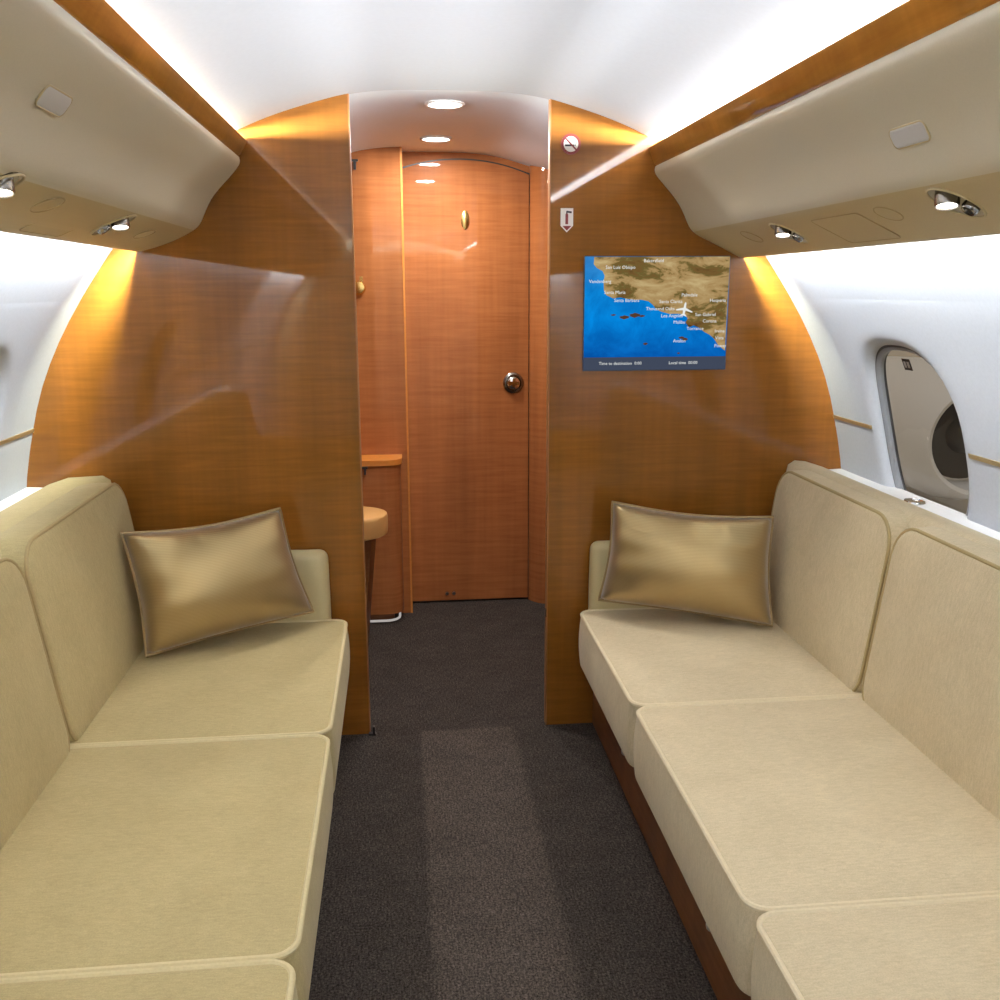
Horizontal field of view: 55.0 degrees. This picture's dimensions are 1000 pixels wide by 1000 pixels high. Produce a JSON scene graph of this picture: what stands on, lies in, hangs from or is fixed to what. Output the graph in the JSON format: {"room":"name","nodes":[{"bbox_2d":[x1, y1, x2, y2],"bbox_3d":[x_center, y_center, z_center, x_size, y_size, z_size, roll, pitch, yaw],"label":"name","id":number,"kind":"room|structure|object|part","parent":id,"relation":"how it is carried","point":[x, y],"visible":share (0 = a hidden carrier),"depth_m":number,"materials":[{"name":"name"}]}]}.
{"room":"aircraft cabin","nodes":[
{"label":"aircraft cabin","id":0,"kind":"room"},
{"bbox_2d":[0,232,112,500],"bbox_3d":[-0.958,0.451,0.639,0.422,1.560,7.350,-1,12,-6],"label":"wall","id":1,"kind":"structure","parent":0,"point":[43,281],"depth_m":2.42,"materials":[{"name":"white plastic"}]},
{"bbox_2d":[0,428,33,444],"bbox_3d":[-1.300,-0.171,2.582,0.010,0.012,0.240,-1,12,-6],"label":"trim","id":2,"kind":"structure","parent":1,"relation":"attached to","point":[25,433],"depth_m":2.57,"materials":[{"name":"brown wood"}]},
{"bbox_2d":[0,487,41,510],"bbox_3d":[-1.164,0.335,1.286,0.105,0.108,3.000,-1,12,-6],"label":"trim","id":3,"kind":"structure","parent":1,"relation":"attached to","point":[22,494],"depth_m":2.60,"materials":[{"name":"white plastic"}]},
{"bbox_2d":[351,147,410,612],"bbox_3d":[-0.873,-0.457,3.872,0.978,1.948,0.020,-1,12,-6],"label":"wall","id":4,"kind":"structure","parent":0,"point":[376,187],"depth_m":3.84,"materials":[{"name":"brown wood"}]},
{"bbox_2d":[351,159,357,169],"bbox_3d":[-0.574,-1.295,3.703,0.052,0.038,0.014,-1,12,-6],"label":"hinge","id":5,"kind":"object","parent":4,"relation":"in","point":[354,161],"depth_m":3.70,"materials":[{"name":"black metal"}]},
{"bbox_2d":[355,277,365,294],"bbox_3d":[-0.557,-0.843,3.783,0.058,0.072,0.055,-1,12,-6],"label":"handle","id":6,"kind":"object","parent":4,"relation":"attached to","point":[360,285],"visible":0.76,"depth_m":3.76,"materials":[{"name":"gold metal"}]},
{"bbox_2d":[400,147,412,612],"bbox_3d":[-0.389,-0.469,3.982,0.008,1.920,0.143,-1,12,-6],"label":"trim","id":7,"kind":"structure","parent":4,"relation":"attached to","point":[401,177],"depth_m":3.90,"materials":[{"name":"brown wood"}]},
{"bbox_2d":[27,94,840,734],"bbox_3d":[-0.147,-0.232,2.831,2.470,1.948,0.030,-1,12,-6],"label":"wall","id":8,"kind":"structure","parent":0,"point":[208,373],"depth_m":2.76,"materials":[{"name":"brown wood"}]},
{"bbox_2d":[347,94,370,731],"bbox_3d":[-0.410,-0.192,2.811,0.004,1.880,0.032,-1,12,-6],"label":"trim","id":9,"kind":"structure","parent":8,"relation":"attached to","point":[347,94],"depth_m":2.78,"materials":[{"name":"brown wood"}]},
{"bbox_2d":[544,99,551,724],"bbox_3d":[0.142,-0.204,2.868,0.004,1.876,0.032,-1,12,-6],"label":"trim","id":10,"kind":"structure","parent":8,"relation":"attached to","point":[550,100],"depth_m":2.84,"materials":[{"name":"brown wood"}]},
{"bbox_2d":[560,208,572,231],"bbox_3d":[0.190,-0.795,2.727,0.036,0.066,0.002,-1,12,-6],"label":"fire extinguisher sign","id":11,"kind":"object","parent":8,"relation":"attached to","point":[566,213],"visible":1,"depth_m":2.73,"materials":[{"name":"white plastic"}]},
{"bbox_2d":[563,214,570,229],"bbox_3d":[0.190,-0.789,2.728,0.026,0.046,0.001,-1,12,-6],"label":"picture","id":12,"kind":"object","parent":11,"relation":"attached to","point":[566,215],"depth_m":2.73},
{"bbox_2d":[561,133,580,154],"bbox_3d":[0.198,-0.995,2.684,0.056,0.056,0.002,-1,12,-6],"label":"no smoking sign","id":13,"kind":"object","parent":8,"relation":"attached to","point":[570,143],"visible":1,"depth_m":2.68,"materials":[{"name":"plastic"}]},
{"bbox_3d":[0.198,-0.995,2.685,0.054,0.054,0.002,-1,12,-6],"label":"plate","id":14,"kind":"part","parent":13,"relation":"part of","materials":[{"name":"white plastic"}]},
{"bbox_2d":[582,256,730,370],"bbox_3d":[0.456,-0.546,2.813,0.432,0.329,0.018,-1,12,-6],"label":"screen","id":15,"kind":"object","parent":8,"relation":"attached to","point":[641,313],"visible":1,"depth_m":2.80,"materials":[{"name":"blue glass"}]},
{"bbox_2d":[402,152,528,172],"bbox_3d":[-0.281,-0.505,4.080,2.470,1.948,0.038,-1,12,-6],"label":"wall","id":16,"kind":"structure","parent":0,"point":[408,158],"depth_m":3.88,"materials":[{"name":"brown wood"}]},
{"bbox_2d":[402,158,529,602],"bbox_3d":[-0.135,-0.467,4.082,0.526,1.871,0.008,-1,12,-6],"label":"door frame","id":17,"kind":"structure","parent":16,"relation":"in","point":[452,158],"depth_m":4.10,"materials":[{"name":"brown wood"}]},
{"bbox_2d":[402,160,528,600],"bbox_3d":[-0.133,-0.464,4.061,0.512,1.854,0.044,-1,12,-6],"label":"door","id":18,"kind":"structure","parent":17,"relation":"attached to","point":[466,222],"depth_m":4.05,"materials":[{"name":"brown wood"}]},
{"bbox_3d":[0.057,-0.497,4.075,0.088,0.088,0.011,-1,12,-6],"label":"handle","id":19,"kind":"part","parent":18,"relation":"part of","materials":[{"name":"silver metal"}]},
{"bbox_2d":[106,0,904,168],"bbox_3d":[0.079,-0.502,0.542,1.730,0.336,7.350,-1,12,-6],"label":"ceiling","id":20,"kind":"structure","parent":0,"point":[649,67],"depth_m":2.07,"materials":[{"name":"white paint"}]},
{"bbox_2d":[0,0,246,251],"bbox_3d":[-0.542,-0.222,-0.159,0.312,0.296,5.699,-1,12,-6],"label":"compartment","id":21,"kind":"object","parent":20,"relation":"attached to","point":[101,129],"visible":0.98,"depth_m":1.60,"materials":[{"name":"beige plastic"}]},
{"bbox_2d":[0,172,25,197],"bbox_3d":[-0.737,-0.454,1.386,0.097,0.054,0.090,-1,12,-6],"label":"light","id":22,"kind":"object","parent":21,"relation":"attached to","point":[7,186],"visible":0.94,"depth_m":1.39,"materials":[{"name":"silver metal"}]},
{"bbox_3d":[-0.827,-0.530,1.828,0.103,0.043,0.210,-1,12,-6],"label":"access panel","id":23,"kind":"part","parent":21,"relation":"part of","materials":[{"name":"beige plastic"}]},
{"bbox_3d":[-0.638,-0.570,1.366,0.028,0.031,0.105,-1,12,-6],"label":"sign plate","id":24,"kind":"part","parent":21,"relation":"part of","materials":[{"name":"white plastic"}]},
{"bbox_2d":[90,214,136,235],"bbox_3d":[-0.822,-0.590,2.042,0.097,0.054,0.090,-1,12,-6],"label":"light","id":25,"kind":"object","parent":21,"relation":"attached to","point":[123,223],"visible":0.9,"depth_m":2.04,"materials":[{"name":"silver metal"}]},
{"bbox_3d":[-0.406,-0.348,-0.172,0.039,0.046,5.699,-1,12,-6],"label":"wood rail","id":26,"kind":"part","parent":21,"relation":"part of","materials":[{"name":"brown wood"}]},
{"bbox_2d":[420,136,451,141],"bbox_3d":[-0.234,-1.322,3.510,0.120,0.011,0.120,-1,12,-6],"label":"recessed light","id":27,"kind":"object","parent":20,"relation":"in","point":[424,138],"visible":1,"depth_m":3.50,"materials":[{"name":"white plastic"}]},
{"bbox_2d":[423,138,448,140],"bbox_3d":[-0.234,-1.321,3.511,0.100,0.004,0.100,-1,12,-6],"label":"diffuser","id":28,"kind":"object","parent":27,"relation":"attached to","point":[424,139],"depth_m":3.51,"materials":[{"name":"white plastic"}]},
{"bbox_2d":[425,100,464,108],"bbox_3d":[-0.164,-1.179,2.857,0.120,0.011,0.120,-1,12,-6],"label":"recessed light","id":29,"kind":"object","parent":20,"relation":"in","point":[436,104],"visible":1,"depth_m":2.85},
{"bbox_2d":[429,102,460,107],"bbox_3d":[-0.164,-1.178,2.857,0.100,0.004,0.100,-1,12,-6],"label":"diffuser","id":30,"kind":"object","parent":29,"relation":"attached to","point":[431,104],"depth_m":2.86,"materials":[{"name":"white plastic"}]},
{"bbox_2d":[648,0,999,257],"bbox_3d":[0.861,-0.248,-0.014,0.293,0.308,5.699,-1,12,-6],"label":"compartment","id":31,"kind":"object","parent":20,"relation":"attached to","point":[842,147],"visible":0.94,"depth_m":1.67,"materials":[{"name":"beige plastic"}]},
{"bbox_2d":[768,223,808,243],"bbox_3d":[0.679,-0.631,2.256,0.096,0.057,0.090,-1,12,-6],"label":"light","id":32,"kind":"object","parent":31,"relation":"attached to","point":[780,231],"visible":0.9,"depth_m":2.25,"materials":[{"name":"silver metal"}]},
{"bbox_3d":[0.734,-0.368,-0.054,0.038,0.055,5.699,-1,12,-6],"label":"wood rail","id":33,"kind":"part","parent":31,"relation":"part of","materials":[{"name":"brown wood"}]},
{"bbox_3d":[0.725,-0.555,1.966,0.098,0.046,0.215,-1,12,-6],"label":"access panel","id":34,"kind":"part","parent":31,"relation":"part of","materials":[{"name":"beige plastic"}]},
{"bbox_3d":[0.648,-0.577,1.513,0.026,0.033,0.105,-1,12,-6],"label":"sign plate","id":35,"kind":"part","parent":31,"relation":"part of","materials":[{"name":"white plastic"}]},
{"bbox_2d":[925,187,986,218],"bbox_3d":[0.738,-0.485,1.553,0.096,0.056,0.090,-1,12,-6],"label":"light","id":36,"kind":"object","parent":31,"relation":"attached to","point":[944,200],"visible":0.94,"depth_m":1.55,"materials":[{"name":"silver metal"}]},
{"bbox_2d":[309,599,716,999],"bbox_3d":[0.084,1.185,0.912,2.040,0.001,7.350,-1,12,-6],"label":"floor","id":37,"kind":"structure","parent":0,"point":[479,848],"depth_m":2.39,"materials":[{"name":"grey carpet"}]},
{"bbox_2d":[0,476,349,999],"bbox_3d":[-0.753,0.584,1.697,0.854,0.843,2.390,-1,12,-6],"label":"sofa","id":38,"kind":"object","parent":37,"relation":"on","point":[165,817],"visible":0.91,"depth_m":1.84,"materials":[{"name":"beige fabric"}]},
{"bbox_2d":[0,558,68,850],"bbox_3d":[-0.979,0.417,1.654,0.214,0.497,0.736,-1,12,-6],"label":"cushion","id":39,"kind":"object","parent":38,"relation":"on","point":[34,710],"depth_m":1.86,"materials":[{"name":"fabric"}]},
{"bbox_3d":[-1.077,0.470,1.653,0.207,0.588,2.357,-1,12,-6],"label":"frame","id":40,"kind":"part","parent":38,"relation":"part of","materials":[{"name":"leather"}]},
{"bbox_2d":[0,483,143,741],"bbox_3d":[-1.056,0.260,2.376,0.214,0.497,0.763,-1,12,-6],"label":"cushion","id":41,"kind":"object","parent":38,"relation":"on","point":[66,543],"depth_m":2.23,"materials":[{"name":"fabric"}]},
{"bbox_2d":[0,964,297,999],"bbox_3d":[-0.561,0.835,1.026,0.622,0.180,0.761,-1,12,-6],"label":"seat cushion","id":42,"kind":"object","parent":38,"relation":"on","point":[86,981],"depth_m":1.35,"materials":[{"name":"fabric"}]},
{"bbox_2d":[0,737,333,999],"bbox_3d":[-0.639,0.677,1.747,0.622,0.180,0.736,-1,12,-6],"label":"seat cushion","id":43,"kind":"object","parent":38,"relation":"on","point":[167,855],"depth_m":1.64,"materials":[{"name":"fabric"}]},
{"bbox_2d":[70,621,349,792],"bbox_3d":[-0.716,0.519,2.469,0.622,0.180,0.763,-1,12,-6],"label":"seat cushion","id":44,"kind":"object","parent":38,"relation":"on","point":[277,680],"depth_m":2.32,"materials":[{"name":"fabric"}]},
{"bbox_2d":[120,507,313,656],"bbox_3d":[-0.749,0.210,2.614,0.491,0.340,0.184,-8,15,-31],"label":"throw pillow","id":45,"kind":"object","parent":38,"relation":"on","point":[197,583],"visible":1,"depth_m":2.53,"materials":[{"name":"gold fabric"}]},
{"bbox_3d":[-0.800,0.331,2.835,0.594,0.371,0.062,-1,12,-6],"label":"armrest","id":46,"kind":"part","parent":38,"relation":"part of","materials":[{"name":"beige leather"}]},
{"bbox_2d":[369,725,375,735],"bbox_3d":[-0.397,0.717,2.989,0.022,0.028,0.015,-1,12,-6],"label":"door stop","id":47,"kind":"object","parent":37,"relation":"on","point":[373,733],"visible":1,"depth_m":2.98,"materials":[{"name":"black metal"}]},
{"bbox_2d":[363,506,387,642],"bbox_3d":[-0.782,0.339,3.495,0.753,0.552,0.410,-1,12,-6],"label":"stool","id":48,"kind":"object","parent":37,"relation":"on","point":[375,519],"visible":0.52,"depth_m":3.51,"materials":[{"name":"brown wood"}]},
{"bbox_2d":[361,454,403,622],"bbox_3d":[-0.773,0.172,3.934,0.757,0.690,0.146,-1,12,-6],"label":"base cabinet","id":49,"kind":"object","parent":37,"relation":"on","point":[381,483],"visible":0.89,"depth_m":3.91,"materials":[{"name":"brown wood"}]},
{"bbox_2d":[370,612,400,622],"bbox_3d":[-0.782,0.497,4.008,0.737,0.010,0.120,-1,12,-6],"label":"pipe","id":50,"kind":"object","parent":49,"relation":"attached to","point":[383,617],"depth_m":4.01,"materials":[{"name":"silver metal"}]},
{"bbox_2d":[579,460,999,999],"bbox_3d":[0.746,0.548,1.850,0.792,0.838,2.390,-1,12,-6],"label":"sofa","id":51,"kind":"object","parent":37,"relation":"on","point":[814,794],"visible":0.91,"depth_m":1.94,"materials":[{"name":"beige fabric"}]},
{"bbox_3d":[0.576,0.296,2.974,0.613,0.371,0.062,-1,12,-6],"label":"armrest","id":52,"kind":"part","parent":51,"relation":"part of","materials":[{"name":"beige leather"}]},
{"bbox_2d":[598,501,773,626],"bbox_3d":[0.537,0.178,2.771,0.501,0.335,0.185,3,13,13],"label":"throw pillow","id":53,"kind":"object","parent":51,"relation":"on","point":[709,565],"visible":1,"depth_m":2.71,"materials":[{"name":"gold fabric"}]},
{"bbox_2d":[579,609,861,766],"bbox_3d":[0.582,0.479,2.632,0.627,0.180,0.701,-1,12,-6],"label":"seat cushion","id":54,"kind":"object","parent":51,"relation":"on","point":[631,660],"depth_m":2.49,"materials":[{"name":"beige fabric"}]},
{"bbox_2d":[634,698,999,995],"bbox_3d":[0.658,0.634,1.923,0.627,0.180,0.770,-1,12,-6],"label":"seat cushion","id":55,"kind":"object","parent":51,"relation":"on","point":[767,808],"depth_m":1.79,"materials":[{"name":"beige fabric"}]},
{"bbox_2d":[770,470,908,691],"bbox_3d":[0.918,0.206,2.608,0.206,0.485,0.701,-1,12,-6],"label":"cushion","id":56,"kind":"object","parent":51,"relation":"on","point":[834,535],"depth_m":2.47,"materials":[{"name":"beige fabric"}]},
{"bbox_2d":[751,899,999,999],"bbox_3d":[0.738,0.798,1.171,0.627,0.180,0.789,-1,12,-6],"label":"seat cushion","id":57,"kind":"object","parent":51,"relation":"on","point":[829,949],"depth_m":1.42,"materials":[{"name":"beige fabric"}]},
{"bbox_3d":[1.068,0.415,1.871,0.140,0.588,2.357,-1,12,-6],"label":"frame","id":58,"kind":"part","parent":51,"relation":"part of","materials":[{"name":"beige fabric"}]},
{"bbox_2d":[864,527,999,820],"bbox_3d":[0.995,0.362,1.899,0.206,0.485,0.770,-1,12,-6],"label":"cushion","id":59,"kind":"object","parent":51,"relation":"on","point":[932,640],"depth_m":1.97,"materials":[{"name":"beige fabric"}]},
{"bbox_2d":[528,166,547,603],"bbox_3d":[0.225,-0.490,4.067,0.196,1.920,0.095,-1,12,-6],"label":"wall","id":60,"kind":"structure","parent":0,"point":[538,205],"depth_m":4.04,"materials":[{"name":"brown wood"}]},
{"bbox_2d":[766,234,999,531],"bbox_3d":[1.122,0.398,0.851,0.422,1.560,7.350,-1,12,-6],"label":"wall","id":61,"kind":"structure","parent":0,"point":[938,300],"depth_m":2.24,"materials":[{"name":"white plastic"}]},
{"bbox_2d":[833,415,871,428],"bbox_3d":[1.034,-0.230,2.819,0.010,0.012,0.240,-1,12,-6],"label":"trim","id":62,"kind":"structure","parent":61,"relation":"attached to","point":[834,416],"depth_m":2.81,"materials":[{"name":"brown wood"}]},
{"bbox_2d":[829,469,999,539],"bbox_3d":[1.188,0.275,1.526,0.105,0.108,3.000,-1,12,-6],"label":"trim","id":63,"kind":"structure","parent":61,"relation":"attached to","point":[956,516],"depth_m":2.46,"materials":[{"name":"white plastic"}]},
{"bbox_2d":[903,498,925,505],"bbox_3d":[1.079,0.005,2.499,0.051,0.009,0.064,-1,12,-6],"label":"disc","id":64,"kind":"object","parent":63,"relation":"on","point":[914,501],"visible":0.88,"depth_m":2.50,"materials":[{"name":"silver metal"}]},
{"bbox_2d":[968,453,999,466],"bbox_3d":[1.117,-0.062,2.051,0.010,0.012,0.390,-1,12,-6],"label":"trim","id":65,"kind":"structure","parent":61,"relation":"attached to","point":[971,456],"depth_m":2.18,"materials":[{"name":"brown wood"}]},
{"label":"outside","id":66,"kind":"structure","parent":0,"visible":0},
{"bbox_2d":[906,486,967,513],"bbox_3d":[3.328,0.028,6.796,3.300,0.120,4.700,-1,12,-6],"label":"aircraft wing","id":67,"kind":"object","parent":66,"point":[961,505],"visible":0.1,"depth_m":6.66},
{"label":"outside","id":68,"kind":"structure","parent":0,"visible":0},
{"bbox_2d":[875,345,968,515],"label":"window","id":69,"kind":"structure","parent":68,"point":[928,432],"depth_m":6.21,"materials":[{"name":"white plastic"}]}
]}

